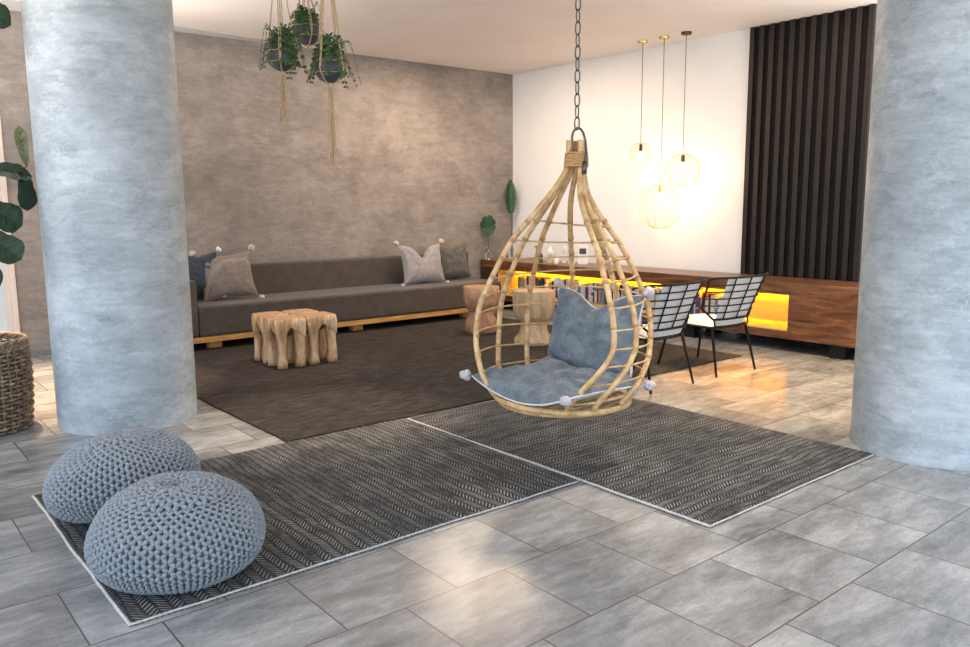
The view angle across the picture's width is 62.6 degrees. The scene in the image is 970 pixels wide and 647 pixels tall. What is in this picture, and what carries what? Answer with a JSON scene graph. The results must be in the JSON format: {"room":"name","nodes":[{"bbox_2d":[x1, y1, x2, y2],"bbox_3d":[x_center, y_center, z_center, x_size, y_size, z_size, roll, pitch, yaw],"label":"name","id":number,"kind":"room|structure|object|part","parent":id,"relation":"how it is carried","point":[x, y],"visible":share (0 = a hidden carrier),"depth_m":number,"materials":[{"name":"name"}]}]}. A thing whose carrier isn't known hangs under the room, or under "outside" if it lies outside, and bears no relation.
{"room":"living room","nodes":[
{"label":"living room","id":0,"kind":"room"},
{"bbox_2d":[20,0,197,435],"bbox_3d":[-2.563,-0.995,5.487,0.916,3.380,0.916,-7,11,-39],"label":"column","id":1,"kind":"structure","parent":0,"point":[102,74],"depth_m":5.17,"materials":[{"name":"grey paint"}]},
{"bbox_2d":[0,10,512,350],"bbox_3d":[-2.122,-1.679,10.039,6.820,3.380,0.200,-7,11,-39],"label":"wall","id":2,"kind":"structure","parent":0,"point":[424,153],"depth_m":9.92,"materials":[{"name":"brown paint"}]},
{"bbox_2d":[0,0,314,48],"bbox_3d":[-3.105,-3.157,8.562,3.800,0.006,0.480,-7,11,-39],"label":"trim","id":3,"kind":"structure","parent":2,"relation":"attached to","point":[13,5],"depth_m":8.67,"materials":[{"name":"white paint"}]},
{"bbox_2d":[30,301,512,355],"bbox_3d":[-2.119,-0.013,10.140,6.620,0.055,0.015,-7,11,-39],"label":"baseboard","id":4,"kind":"structure","parent":2,"relation":"attached to","point":[46,351],"depth_m":8.16,"materials":[{"name":"grey"}]},
{"bbox_2d":[0,303,969,646],"bbox_3d":[0.032,0.976,4.292,11.250,0.200,12.300,-7,11,-39],"label":"floor","id":5,"kind":"structure","parent":0,"point":[874,551],"depth_m":3.32,"materials":[{"name":"tile"}]},
{"bbox_2d":[0,332,34,435],"bbox_3d":[-3.448,0.412,5.411,0.687,0.627,0.687,-6,10,-34],"label":"wicker basket","id":6,"kind":"object","parent":5,"relation":"on","point":[17,394],"visible":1,"depth_m":5.35,"materials":[{"name":"brown wicker"}]},
{"bbox_2d":[0,3,37,350],"bbox_3d":[-3.390,-0.983,5.148,0.858,2.549,0.659,-1,9,-7],"label":"fiddle leaf fig","id":7,"kind":"object","parent":6,"relation":"in","point":[12,249],"visible":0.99,"depth_m":5.20,"materials":[{"name":"plant"}]},
{"bbox_2d":[31,418,578,626],"bbox_3d":[-0.924,0.879,4.249,2.345,0.016,1.711,-7,11,-39],"label":"woven rug","id":8,"kind":"object","parent":5,"relation":"on","point":[331,497],"visible":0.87,"depth_m":4.16,"materials":[{"name":"grey fabric"}]},
{"bbox_2d":[42,427,200,523],"bbox_3d":[-1.745,0.703,3.857,0.698,0.384,0.690,-3,9,-19],"label":"knitted pouf","id":9,"kind":"object","parent":8,"relation":"on","point":[94,470],"visible":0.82,"depth_m":3.62,"materials":[{"name":"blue fabric"}]},
{"bbox_2d":[83,471,265,594],"bbox_3d":[-1.265,0.823,3.297,0.698,0.373,0.704,-1,9,-3],"label":"knitted pouf","id":10,"kind":"object","parent":8,"relation":"on","point":[173,530],"visible":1,"depth_m":3.07,"materials":[{"name":"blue fabric"}]},
{"bbox_2d":[193,327,508,441],"bbox_3d":[-1.658,0.380,7.622,2.668,0.016,4.448,-7,11,-39],"label":"jute rug","id":11,"kind":"object","parent":5,"relation":"on","point":[374,379],"visible":0.59,"depth_m":6.66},
{"bbox_2d":[251,311,287,363],"bbox_3d":[-2.074,0.129,7.725,0.304,0.455,0.328,-7,11,-39],"label":"wood table","id":12,"kind":"object","parent":11,"relation":"on","point":[258,319],"visible":0.38,"depth_m":7.65,"materials":[{"name":"brown wood"}]},
{"bbox_3d":[-2.194,0.157,7.747,0.117,0.395,0.114,-7,11,-39],"label":"leg","id":13,"kind":"part","parent":12,"relation":"part of","materials":[{"name":"brown wood"}]},
{"bbox_3d":[-2.072,0.178,7.604,0.118,0.395,0.117,-7,11,-39],"label":"leg","id":14,"kind":"part","parent":12,"relation":"part of","materials":[{"name":"brown wood"}]},
{"bbox_2d":[265,315,305,368],"bbox_3d":[-1.857,0.168,7.458,0.312,0.455,0.336,-7,11,-39],"label":"wood table","id":15,"kind":"object","parent":11,"relation":"on","point":[285,334],"visible":1,"depth_m":7.39,"materials":[{"name":"brown wood"}]},
{"bbox_3d":[-1.993,0.196,7.480,0.119,0.395,0.118,-7,11,-39],"label":"leg","id":16,"kind":"part","parent":15,"relation":"part of","materials":[{"name":"brown wood"}]},
{"bbox_3d":[-1.865,0.217,7.332,0.113,0.395,0.121,-7,11,-39],"label":"leg","id":17,"kind":"part","parent":15,"relation":"part of","materials":[{"name":"brown wood"}]},
{"bbox_3d":[-1.853,0.178,7.594,0.116,0.395,0.115,-7,11,-39],"label":"leg","id":18,"kind":"part","parent":15,"relation":"part of","materials":[{"name":"brown wood"}]},
{"bbox_3d":[-1.730,0.200,7.443,0.115,0.395,0.115,6,11,38],"label":"leg","id":19,"kind":"part","parent":15,"relation":"part of","materials":[{"name":"brown wood"}]},
{"bbox_2d":[282,309,318,344],"bbox_3d":[-1.824,0.100,7.923,0.317,0.452,0.326,-7,11,-39],"label":"wood table","id":20,"kind":"object","parent":11,"relation":"on","point":[295,311],"visible":0.12,"depth_m":7.85,"materials":[{"name":"brown wood"}]},
{"bbox_2d":[297,311,337,364],"bbox_3d":[-1.611,0.134,7.671,0.330,0.455,0.330,-7,11,-39],"label":"wood table","id":21,"kind":"object","parent":11,"relation":"on","point":[320,324],"visible":0.75,"depth_m":7.60,"materials":[{"name":"brown wood"}]},
{"bbox_3d":[-1.747,0.162,7.694,0.115,0.395,0.119,-7,11,-39],"label":"leg","id":22,"kind":"part","parent":21,"relation":"part of","materials":[{"name":"brown wood"}]},
{"bbox_3d":[-1.624,0.184,7.544,0.112,0.395,0.113,-4,9,-25],"label":"leg","id":23,"kind":"part","parent":21,"relation":"part of","materials":[{"name":"brown wood"}]},
{"bbox_3d":[-1.603,0.143,7.812,0.116,0.395,0.119,-7,11,-39],"label":"leg","id":24,"kind":"part","parent":21,"relation":"part of","materials":[{"name":"brown wood"}]},
{"bbox_3d":[-1.477,0.165,7.662,0.119,0.395,0.117,-7,11,-39],"label":"leg","id":25,"kind":"part","parent":21,"relation":"part of","materials":[{"name":"brown wood"}]},
{"bbox_2d":[190,252,500,347],"bbox_3d":[-1.797,-0.352,9.708,4.500,0.820,0.910,-7,11,-39],"label":"sofa","id":26,"kind":"object","parent":11,"relation":"on","point":[359,291],"visible":0.48,"depth_m":9.57,"materials":[{"name":"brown fabric"}]},
{"bbox_3d":[-3.373,-0.178,8.419,0.374,0.593,0.910,-7,11,-39],"label":"armrest","id":27,"kind":"part","parent":26,"relation":"part of","materials":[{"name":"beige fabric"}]},
{"bbox_2d":[188,246,225,296],"bbox_3d":[-3.145,-0.535,8.701,0.608,0.600,0.193,-2,9,-12],"label":"throw pillow","id":28,"kind":"object","parent":26,"relation":"on","point":[197,266],"visible":0.44,"depth_m":8.64,"materials":[{"name":"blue fabric"}]},
{"bbox_3d":[-2.886,0.209,8.508,0.140,0.080,0.100,-7,11,-39],"label":"leg","id":29,"kind":"part","parent":26,"relation":"part of","materials":[{"name":"brown wood"}]},
{"bbox_2d":[189,244,264,301],"bbox_3d":[-2.846,-0.530,8.818,0.760,0.663,0.252,-6,10,-32],"label":"throw pillow","id":30,"kind":"object","parent":26,"relation":"on","point":[228,275],"visible":0.81,"depth_m":8.74,"materials":[{"name":"beige fabric"}]},
{"bbox_3d":[-1.868,-0.481,10.092,4.100,0.678,0.205,-7,11,-39],"label":"backrest","id":31,"kind":"part","parent":26,"relation":"part of","materials":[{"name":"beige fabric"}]},
{"bbox_3d":[-1.795,-0.056,9.752,4.500,0.060,0.890,-7,11,-39],"label":"frame","id":32,"kind":"part","parent":26,"relation":"part of","materials":[{"name":"brown wood"}]},
{"bbox_2d":[197,278,500,336],"bbox_3d":[-1.582,-0.254,9.777,4.100,0.318,0.720,-7,11,-39],"label":"seat cushion","id":33,"kind":"object","parent":26,"relation":"on","point":[354,303],"depth_m":9.43,"materials":[{"name":"grey fabric"}]},
{"bbox_3d":[-1.552,0.037,9.595,0.140,0.080,0.100,-7,11,-39],"label":"leg","id":34,"kind":"part","parent":26,"relation":"part of","materials":[{"name":"brown wood"}]},
{"bbox_2d":[393,238,449,285],"bbox_3d":[-0.820,-0.782,10.460,0.768,0.640,0.236,-7,10,-36],"label":"throw pillow","id":35,"kind":"object","parent":26,"relation":"on","point":[427,268],"visible":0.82,"depth_m":10.36,"materials":[{"name":"grey fabric"}]},
{"bbox_2d":[440,244,470,278],"bbox_3d":[-0.439,-0.840,10.908,0.504,0.486,0.208,-3,9,-20],"label":"throw pillow","id":36,"kind":"object","parent":26,"relation":"on","point":[454,263],"visible":0.82,"depth_m":10.85,"materials":[{"name":"grey fabric"}]},
{"bbox_3d":[-0.263,-0.129,10.645,0.140,0.080,0.100,-7,11,-39],"label":"leg","id":37,"kind":"part","parent":26,"relation":"part of","materials":[{"name":"brown wood"}]},
{"bbox_2d":[342,314,741,379],"bbox_3d":[0.236,0.160,9.001,2.052,0.016,4.711,-7,11,-39],"label":"jute rug","id":38,"kind":"object","parent":5,"relation":"on","point":[447,333],"visible":0.46,"depth_m":8.56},
{"bbox_2d":[463,284,499,333],"bbox_3d":[-0.062,-0.168,9.333,0.429,0.540,0.426,-7,11,-39],"label":"stool","id":39,"kind":"object","parent":38,"relation":"on","point":[471,293],"visible":0.79,"depth_m":9.20,"materials":[{"name":"brown wood"}]},
{"bbox_2d":[512,288,554,345],"bbox_3d":[0.528,-0.074,8.573,0.460,0.570,0.459,-7,11,-39],"label":"stool","id":40,"kind":"object","parent":38,"relation":"on","point":[538,333],"visible":0.78,"depth_m":8.42,"materials":[{"name":"brown wood"}]},
{"bbox_2d":[407,394,874,527],"bbox_3d":[0.885,0.727,5.185,1.667,0.016,2.508,-7,11,-39],"label":"woven rug","id":41,"kind":"object","parent":5,"relation":"on","point":[708,471],"visible":0.8,"depth_m":4.80,"materials":[{"name":"grey fabric"}]},
{"bbox_2d":[481,258,858,359],"bbox_3d":[2.177,-0.277,9.524,0.585,0.700,6.335,-7,11,-39],"label":"console","id":42,"kind":"object","parent":5,"relation":"on","point":[821,311],"visible":0.33,"depth_m":8.24,"materials":[{"name":"brown wood"}]},
{"bbox_2d":[485,246,491,259],"bbox_3d":[0.053,-1.037,11.656,0.100,0.200,0.100,-7,11,-39],"label":"glass vase","id":43,"kind":"object","parent":42,"relation":"on","point":[488,253],"visible":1,"depth_m":11.62,"materials":[{"name":"white"}]},
{"bbox_2d":[480,215,495,243],"bbox_3d":[0.045,-1.276,11.591,0.229,0.593,0.064,-1,9,-1],"label":"monstera leaf","id":44,"kind":"object","parent":43,"relation":"in","point":[488,224],"visible":1,"depth_m":11.56,"materials":[{"name":"green plant"}]},
{"bbox_3d":[0.064,-0.632,11.621,0.028,0.390,0.365,-7,11,-39],"label":"panel","id":45,"kind":"part","parent":42,"relation":"part of","materials":[{"name":"brown wood"}]},
{"bbox_2d":[508,246,513,257],"bbox_3d":[0.386,-1.090,11.860,0.080,0.240,0.080,-7,11,-39],"label":"glass vase","id":46,"kind":"object","parent":42,"relation":"on","point":[511,250],"visible":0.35,"depth_m":11.83,"materials":[{"name":"white"}]},
{"bbox_2d":[504,180,517,235],"bbox_3d":[0.380,-1.565,11.789,0.212,1.103,0.021,0,9,0],"label":"frond","id":47,"kind":"object","parent":46,"relation":"in","point":[511,192],"visible":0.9,"depth_m":11.75,"materials":[{"name":"green plant"}]},
{"bbox_3d":[0.384,-1.560,11.795,0.019,1.090,0.016,-7,11,-39],"label":"stem","id":48,"kind":"part","parent":47,"relation":"part of","materials":[{"name":"green plant"}]},
{"bbox_2d":[520,277,526,287],"bbox_3d":[0.586,-0.551,11.494,0.162,0.237,0.045,-7,11,-39],"label":"book","id":49,"kind":"object","parent":42,"relation":"on","point":[522,279],"visible":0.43,"depth_m":11.44,"materials":[{"name":"grey paper"}]},
{"bbox_2d":[535,277,540,285],"bbox_3d":[0.777,-0.529,11.278,0.147,0.253,0.038,-7,11,-39],"label":"book","id":50,"kind":"object","parent":42,"relation":"on","point":[536,278],"visible":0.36,"depth_m":11.22,"materials":[{"name":"paper"}]},
{"bbox_2d":[544,278,553,288],"bbox_3d":[0.894,-0.502,11.126,0.158,0.243,0.024,-7,11,-39],"label":"book","id":51,"kind":"object","parent":42,"relation":"on","point":[546,281],"visible":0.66,"depth_m":11.08,"materials":[{"name":"paper"}]},
{"bbox_2d":[547,244,553,261],"bbox_3d":[0.906,-0.975,11.065,0.100,0.240,0.100,-7,11,-39],"label":"ceramic bottle","id":52,"kind":"object","parent":42,"relation":"on","point":[550,245],"visible":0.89,"depth_m":11.04,"materials":[{"name":"white ceramic"}]},
{"bbox_2d":[554,255,559,263],"bbox_3d":[0.963,-0.856,10.711,0.080,0.110,0.080,-7,11,-39],"label":"ceramic jar","id":53,"kind":"object","parent":42,"relation":"on","point":[556,260],"visible":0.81,"depth_m":10.68,"materials":[{"name":"white ceramic"}]},
{"bbox_2d":[561,246,566,262],"bbox_3d":[1.079,-0.943,10.873,0.080,0.232,0.080,-7,11,-39],"label":"candlestick","id":54,"kind":"object","parent":42,"relation":"on","point":[563,251],"visible":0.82,"depth_m":10.86,"materials":[{"name":"white ceramic"}]},
{"bbox_2d":[577,245,587,264],"bbox_3d":[1.290,-0.906,10.556,0.130,0.250,0.038,-1,9,-2],"label":"picture frame","id":55,"kind":"object","parent":42,"relation":"on","point":[582,250],"visible":1,"depth_m":10.54,"materials":[{"name":"white paper"}]},
{"bbox_2d":[579,248,585,253],"bbox_3d":[1.290,-0.953,10.531,0.090,0.075,0.002,-1,9,-2],"label":"print","id":56,"kind":"object","parent":55,"relation":"attached to","point":[581,250],"depth_m":10.53},
{"bbox_2d":[585,284,588,300],"bbox_3d":[1.394,-0.407,10.528,0.168,0.226,0.046,-7,11,-39],"label":"book","id":57,"kind":"object","parent":42,"relation":"on","point":[586,288],"visible":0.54,"depth_m":10.47,"materials":[{"name":"purple paper"}]},
{"bbox_2d":[588,282,595,301],"bbox_3d":[1.428,-0.416,10.496,0.155,0.251,0.040,-7,11,-39],"label":"book","id":58,"kind":"object","parent":42,"relation":"on","point":[589,288],"visible":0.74,"depth_m":10.45,"materials":[{"name":"white paper"}]},
{"bbox_2d":[591,283,592,301],"bbox_3d":[1.453,-0.408,10.466,0.148,0.246,0.038,-7,11,-39],"label":"book","id":59,"kind":"object","parent":42,"relation":"on","point":[591,283],"visible":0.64,"depth_m":10.42,"materials":[{"name":"white paper"}]},
{"bbox_2d":[594,282,601,302],"bbox_3d":[1.488,-0.405,10.392,0.140,0.261,0.037,-7,11,-39],"label":"book","id":60,"kind":"object","parent":42,"relation":"on","point":[596,283],"visible":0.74,"depth_m":10.35,"materials":[{"name":"white paper"}]},
{"bbox_2d":[598,284,601,302],"bbox_3d":[1.537,-0.388,10.346,0.156,0.240,0.034,-7,11,-39],"label":"book","id":61,"kind":"object","parent":42,"relation":"on","point":[600,289],"visible":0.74,"depth_m":10.30,"materials":[{"name":"paper"}]},
{"bbox_2d":[601,285,603,303],"bbox_3d":[1.574,-0.397,10.324,0.154,0.264,0.042,-7,11,-39],"label":"book","id":62,"kind":"object","parent":42,"relation":"on","point":[602,292],"visible":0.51,"depth_m":10.28,"materials":[{"name":"grey paper"}]},
{"bbox_3d":[2.348,-0.354,9.655,0.030,0.390,6.335,-7,11,-39],"label":"panel","id":63,"kind":"part","parent":42,"relation":"part of","materials":[{"name":"brown wood"}]},
{"bbox_3d":[2.337,0.084,9.031,0.100,0.130,0.150,-7,11,-39],"label":"leg","id":64,"kind":"part","parent":42,"relation":"part of","materials":[{"name":"black"}]},
{"bbox_2d":[695,297,700,313],"bbox_3d":[2.487,-0.203,9.196,0.141,0.200,0.048,-7,11,-39],"label":"book","id":65,"kind":"object","parent":42,"relation":"on","point":[697,305],"visible":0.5,"depth_m":9.15,"materials":[{"name":"purple paper"}]},
{"bbox_2d":[702,292,711,313],"bbox_3d":[2.543,-0.227,9.141,0.145,0.264,0.036,-7,11,-39],"label":"book","id":66,"kind":"object","parent":42,"relation":"on","point":[707,295],"visible":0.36,"depth_m":9.10,"materials":[{"name":"paper"}]},
{"bbox_2d":[705,297,708,311],"bbox_3d":[2.573,-0.195,9.116,0.134,0.208,0.044,-7,11,-39],"label":"book","id":67,"kind":"object","parent":42,"relation":"on","point":[706,301],"visible":0.19,"depth_m":9.08,"materials":[{"name":"white paper"}]},
{"bbox_2d":[708,293,719,311],"bbox_3d":[2.609,-0.214,9.087,0.167,0.253,0.039,-7,11,-39],"label":"book","id":68,"kind":"object","parent":42,"relation":"on","point":[709,301],"visible":0.32,"depth_m":9.04,"materials":[{"name":"grey paper"}]},
{"bbox_3d":[2.668,0.041,9.301,0.100,0.130,0.150,-7,11,-39],"label":"leg","id":69,"kind":"part","parent":42,"relation":"part of","materials":[{"name":"black"}]},
{"bbox_2d":[710,294,722,314],"bbox_3d":[2.623,-0.202,9.044,0.165,0.242,0.044,-7,11,-39],"label":"book","id":70,"kind":"object","parent":42,"relation":"on","point":[712,309],"visible":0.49,"depth_m":8.99,"materials":[{"name":"white paper"}]},
{"bbox_2d":[715,300,717,314],"bbox_3d":[2.660,-0.180,9.024,0.155,0.205,0.036,-7,11,-39],"label":"book","id":71,"kind":"object","parent":42,"relation":"on","point":[716,301],"visible":0.24,"depth_m":8.97,"materials":[{"name":"blue paper"}]},
{"bbox_3d":[3.517,-0.036,7.476,0.028,0.390,1.450,-7,11,-39],"label":"panel","id":72,"kind":"part","parent":42,"relation":"part of","materials":[{"name":"brown wood"}]},
{"bbox_3d":[3.431,0.273,7.717,0.100,0.130,0.150,-7,11,-39],"label":"leg","id":73,"kind":"part","parent":42,"relation":"part of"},
{"bbox_2d":[633,279,706,393],"bbox_3d":[1.361,0.069,6.647,0.803,0.882,0.795,-7,11,-39],"label":"wire chair","id":74,"kind":"object","parent":5,"relation":"on","point":[675,303],"visible":0.78,"depth_m":6.38,"materials":[{"name":"black metal wire"},{"name":"white cotton"}]},
{"bbox_3d":[1.301,0.346,6.358,0.026,0.420,0.126,-3,9,-16],"label":"leg","id":75,"kind":"part","parent":74,"relation":"part of","materials":[{"name":"black metal"}]},
{"bbox_2d":[639,324,681,338],"bbox_3d":[1.311,0.047,6.704,0.470,0.050,0.490,-7,11,-39],"label":"seat cushion","id":76,"kind":"object","parent":74,"relation":"on","point":[642,332],"depth_m":6.47,"materials":[{"name":"white fabric"}]},
{"bbox_3d":[1.317,0.045,6.696,0.558,0.093,0.598,-7,11,-39],"label":"seat frame","id":77,"kind":"part","parent":74,"relation":"part of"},
{"bbox_2d":[653,283,700,336],"bbox_3d":[1.527,-0.106,6.414,0.519,0.428,0.204,-7,11,-39],"label":"cushion","id":78,"kind":"object","parent":74,"relation":"on","point":[675,303],"depth_m":6.37,"materials":[{"name":"white fabric"}]},
{"bbox_3d":[1.694,0.295,6.678,0.126,0.420,0.026,4,10,27],"label":"leg","id":79,"kind":"part","parent":74,"relation":"part of","materials":[{"name":"black metal"}]},
{"bbox_2d":[657,272,768,377],"bbox_3d":[2.068,-0.022,7.224,0.803,0.882,0.795,-7,11,-36],"label":"wire chair","id":80,"kind":"object","parent":5,"relation":"on","point":[740,292],"visible":0.94,"depth_m":6.96,"materials":[{"name":"black painted metal"},{"name":"white fabric"}]},
{"bbox_3d":[1.657,0.183,7.378,0.121,0.404,0.027,4,9,25],"label":"leg","id":81,"kind":"part","parent":80,"relation":"part of","materials":[{"name":"black metal"}]},
{"bbox_3d":[2.071,0.135,7.682,0.027,0.404,0.121,-2,9,-8],"label":"leg","id":82,"kind":"part","parent":80,"relation":"part of","materials":[{"name":"black metal"}]},
{"bbox_2d":[688,314,716,326],"bbox_3d":[2.022,-0.045,7.283,0.470,0.050,0.490,-7,11,-36],"label":"seat cushion","id":83,"kind":"object","parent":80,"relation":"on","point":[703,320],"depth_m":7.12,"materials":[{"name":"white fabric"}]},
{"bbox_3d":[1.993,0.254,6.938,0.026,0.420,0.126,-2,9,-13],"label":"leg","id":84,"kind":"part","parent":80,"relation":"part of","materials":[{"name":"black metal"}]},
{"bbox_3d":[2.028,-0.046,7.275,0.558,0.093,0.598,-7,11,-36],"label":"seat frame","id":85,"kind":"part","parent":80,"relation":"part of","materials":[{"name":"black metal"}]},
{"bbox_2d":[715,276,762,325],"bbox_3d":[2.225,-0.196,6.983,0.519,0.428,0.204,-7,11,-36],"label":"cushion","id":86,"kind":"object","parent":80,"relation":"on","point":[740,292],"depth_m":6.93,"materials":[{"name":"white fabric"}]},
{"bbox_3d":[2.402,0.207,7.238,0.126,0.420,0.026,5,10,30],"label":"leg","id":87,"kind":"part","parent":80,"relation":"part of","materials":[{"name":"black metal"}]},
{"bbox_2d":[172,0,876,74],"bbox_3d":[-0.566,-2.688,4.446,11.250,0.250,10.500,-7,11,-39],"label":"ceiling","id":88,"kind":"structure","parent":0,"point":[512,37],"depth_m":8.37,"materials":[{"name":"paint"}]},
{"bbox_2d":[258,0,308,121],"bbox_3d":[-1.511,-2.147,5.964,0.379,1.248,0.390,-7,11,-39],"label":"hanging planter","id":89,"kind":"object","parent":88,"relation":"hanging from","point":[282,57],"visible":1,"depth_m":5.93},
{"bbox_3d":[-1.526,-1.982,6.002,0.216,0.158,0.216,-7,11,-39],"label":"pot","id":90,"kind":"part","parent":89,"relation":"part of","materials":[{"name":"stone"}]},
{"bbox_2d":[288,0,324,51],"bbox_3d":[-1.470,-2.561,6.547,0.360,0.602,0.365,-1,9,-1],"label":"hanging planter","id":91,"kind":"object","parent":88,"relation":"hanging from","point":[305,22],"visible":0.85,"depth_m":6.48,"materials":[{"name":"stone"}]},
{"bbox_3d":[-1.463,-2.377,6.559,0.224,0.164,0.224,-7,11,-39],"label":"pot","id":92,"kind":"part","parent":91,"relation":"part of","materials":[{"name":"stone"}]},
{"bbox_2d":[306,0,361,162],"bbox_3d":[-1.147,-1.997,5.983,0.383,1.555,0.369,-7,11,-39],"label":"hanging planter","id":93,"kind":"object","parent":88,"relation":"hanging from","point":[329,66],"visible":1,"depth_m":5.93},
{"bbox_3d":[-1.165,-1.901,6.003,0.236,0.172,0.236,-7,11,-39],"label":"pot","id":94,"kind":"part","parent":93,"relation":"part of","materials":[{"name":"stone"}]},
{"bbox_2d":[574,0,580,130],"bbox_3d":[0.486,-1.793,4.157,0.100,1.538,0.100,-7,11,-39],"label":"chain","id":95,"kind":"object","parent":88,"relation":"hanging from","point":[577,10],"visible":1,"depth_m":4.22,"materials":[{"name":"metal"}]},
{"bbox_2d":[631,40,649,169],"bbox_3d":[1.859,-2.581,9.474,0.235,1.482,0.235,-7,11,-39],"label":"pendant lamp","id":96,"kind":"object","parent":88,"relation":"hanging from","point":[640,155],"visible":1,"depth_m":9.53,"materials":[{"name":"gold metal"}]},
{"bbox_3d":[1.863,-2.005,9.560,0.064,0.112,0.064,-7,11,-39],"label":"bulb","id":97,"kind":"part","parent":96,"relation":"part of","materials":[{"name":"white glass"}]},
{"bbox_3d":[1.858,-2.707,9.455,0.007,1.190,0.006,-7,11,-39],"label":"cord","id":98,"kind":"part","parent":96,"relation":"part of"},
{"bbox_2d":[638,36,681,228],"bbox_3d":[2.058,-2.200,9.282,0.505,2.182,0.505,-7,11,-39],"label":"pendant lamp","id":99,"kind":"object","parent":88,"relation":"hanging from","point":[660,191],"visible":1,"depth_m":9.36,"materials":[{"name":"gold metal"}]},
{"bbox_3d":[2.063,-1.486,9.389,0.064,0.112,0.064,-7,11,-39],"label":"bulb","id":100,"kind":"part","parent":99,"relation":"part of","materials":[{"name":"white glass"}]},
{"bbox_3d":[2.056,-2.429,9.248,0.007,1.680,0.006,-7,11,-39],"label":"cord","id":101,"kind":"part","parent":99,"relation":"part of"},
{"bbox_2d":[665,31,699,184],"bbox_3d":[2.250,-2.414,9.012,0.395,1.682,0.391,-1,9,-7],"label":"pendant lamp","id":102,"kind":"object","parent":88,"relation":"hanging from","point":[684,33],"visible":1,"depth_m":9.07,"materials":[{"name":"brown metal"}]},
{"bbox_3d":[2.255,-1.784,9.107,0.064,0.112,0.064,-7,11,-39],"label":"bulb","id":103,"kind":"part","parent":102,"relation":"part of","materials":[{"name":"white glass"}]},
{"bbox_3d":[2.249,-2.561,8.990,0.007,1.345,0.006,-7,11,-39],"label":"cord","id":104,"kind":"part","parent":102,"relation":"part of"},
{"bbox_2d":[473,127,653,417],"bbox_3d":[0.475,-0.310,4.415,0.880,1.500,0.987,-7,11,-39],"label":"chair","id":105,"kind":"object","parent":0,"point":[576,160],"visible":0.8,"depth_m":4.33,"materials":[{"name":"wicker"}]},
{"bbox_2d":[459,355,655,406],"bbox_3d":[0.389,0.318,4.410,0.711,0.180,0.857,-7,11,-39],"label":"seat cushion","id":106,"kind":"object","parent":105,"relation":"on","point":[547,381],"visible":0.94,"depth_m":4.29,"materials":[{"name":"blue fabric"}]},
{"bbox_2d":[547,277,654,395],"bbox_3d":[0.626,0.062,4.614,0.282,0.604,0.766,-7,11,-39],"label":"cushion","id":107,"kind":"object","parent":105,"relation":"on","point":[580,336],"visible":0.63,"depth_m":4.51,"materials":[{"name":"blue fabric"}]},
{"bbox_2d":[513,29,749,332],"bbox_3d":[4.345,-1.333,7.423,0.200,3.380,12.100,-7,11,-39],"label":"wall","id":108,"kind":"structure","parent":0,"point":[706,235],"depth_m":9.98,"materials":[{"name":"white paint"}]},
{"bbox_2d":[738,3,876,349],"bbox_3d":[3.342,-1.476,8.430,0.052,3.378,1.345,-7,11,-39],"label":"slatted wall panel","id":109,"kind":"object","parent":108,"relation":"attached to","point":[810,78],"visible":0.89,"depth_m":8.32,"materials":[{"name":"brown wood"}]},
{"bbox_2d":[850,0,969,470],"bbox_3d":[2.762,-0.913,4.691,0.940,3.380,0.940,2,9,14],"label":"column","id":110,"kind":"structure","parent":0,"point":[911,392],"depth_m":4.47,"materials":[{"name":"grey paint"}]},
{"bbox_3d":[-6.461,-1.120,6.504,4.430,3.380,0.200,-7,11,-39],"label":"wall","id":111,"kind":"structure","parent":0,"visible":0},
{"bbox_2d":[0,120,20,339],"bbox_3d":[-5.227,-0.808,7.505,1.330,2.450,0.150,-7,11,-39],"label":"door","id":112,"kind":"structure","parent":111,"relation":"in","point":[9,313],"depth_m":7.93,"materials":[{"name":"white"}]},
{"bbox_3d":[-5.195,-0.796,7.527,1.065,2.140,0.010,-7,11,-39],"label":"pane","id":113,"kind":"part","parent":112,"relation":"part of","materials":[{"name":"white"}]}
]}

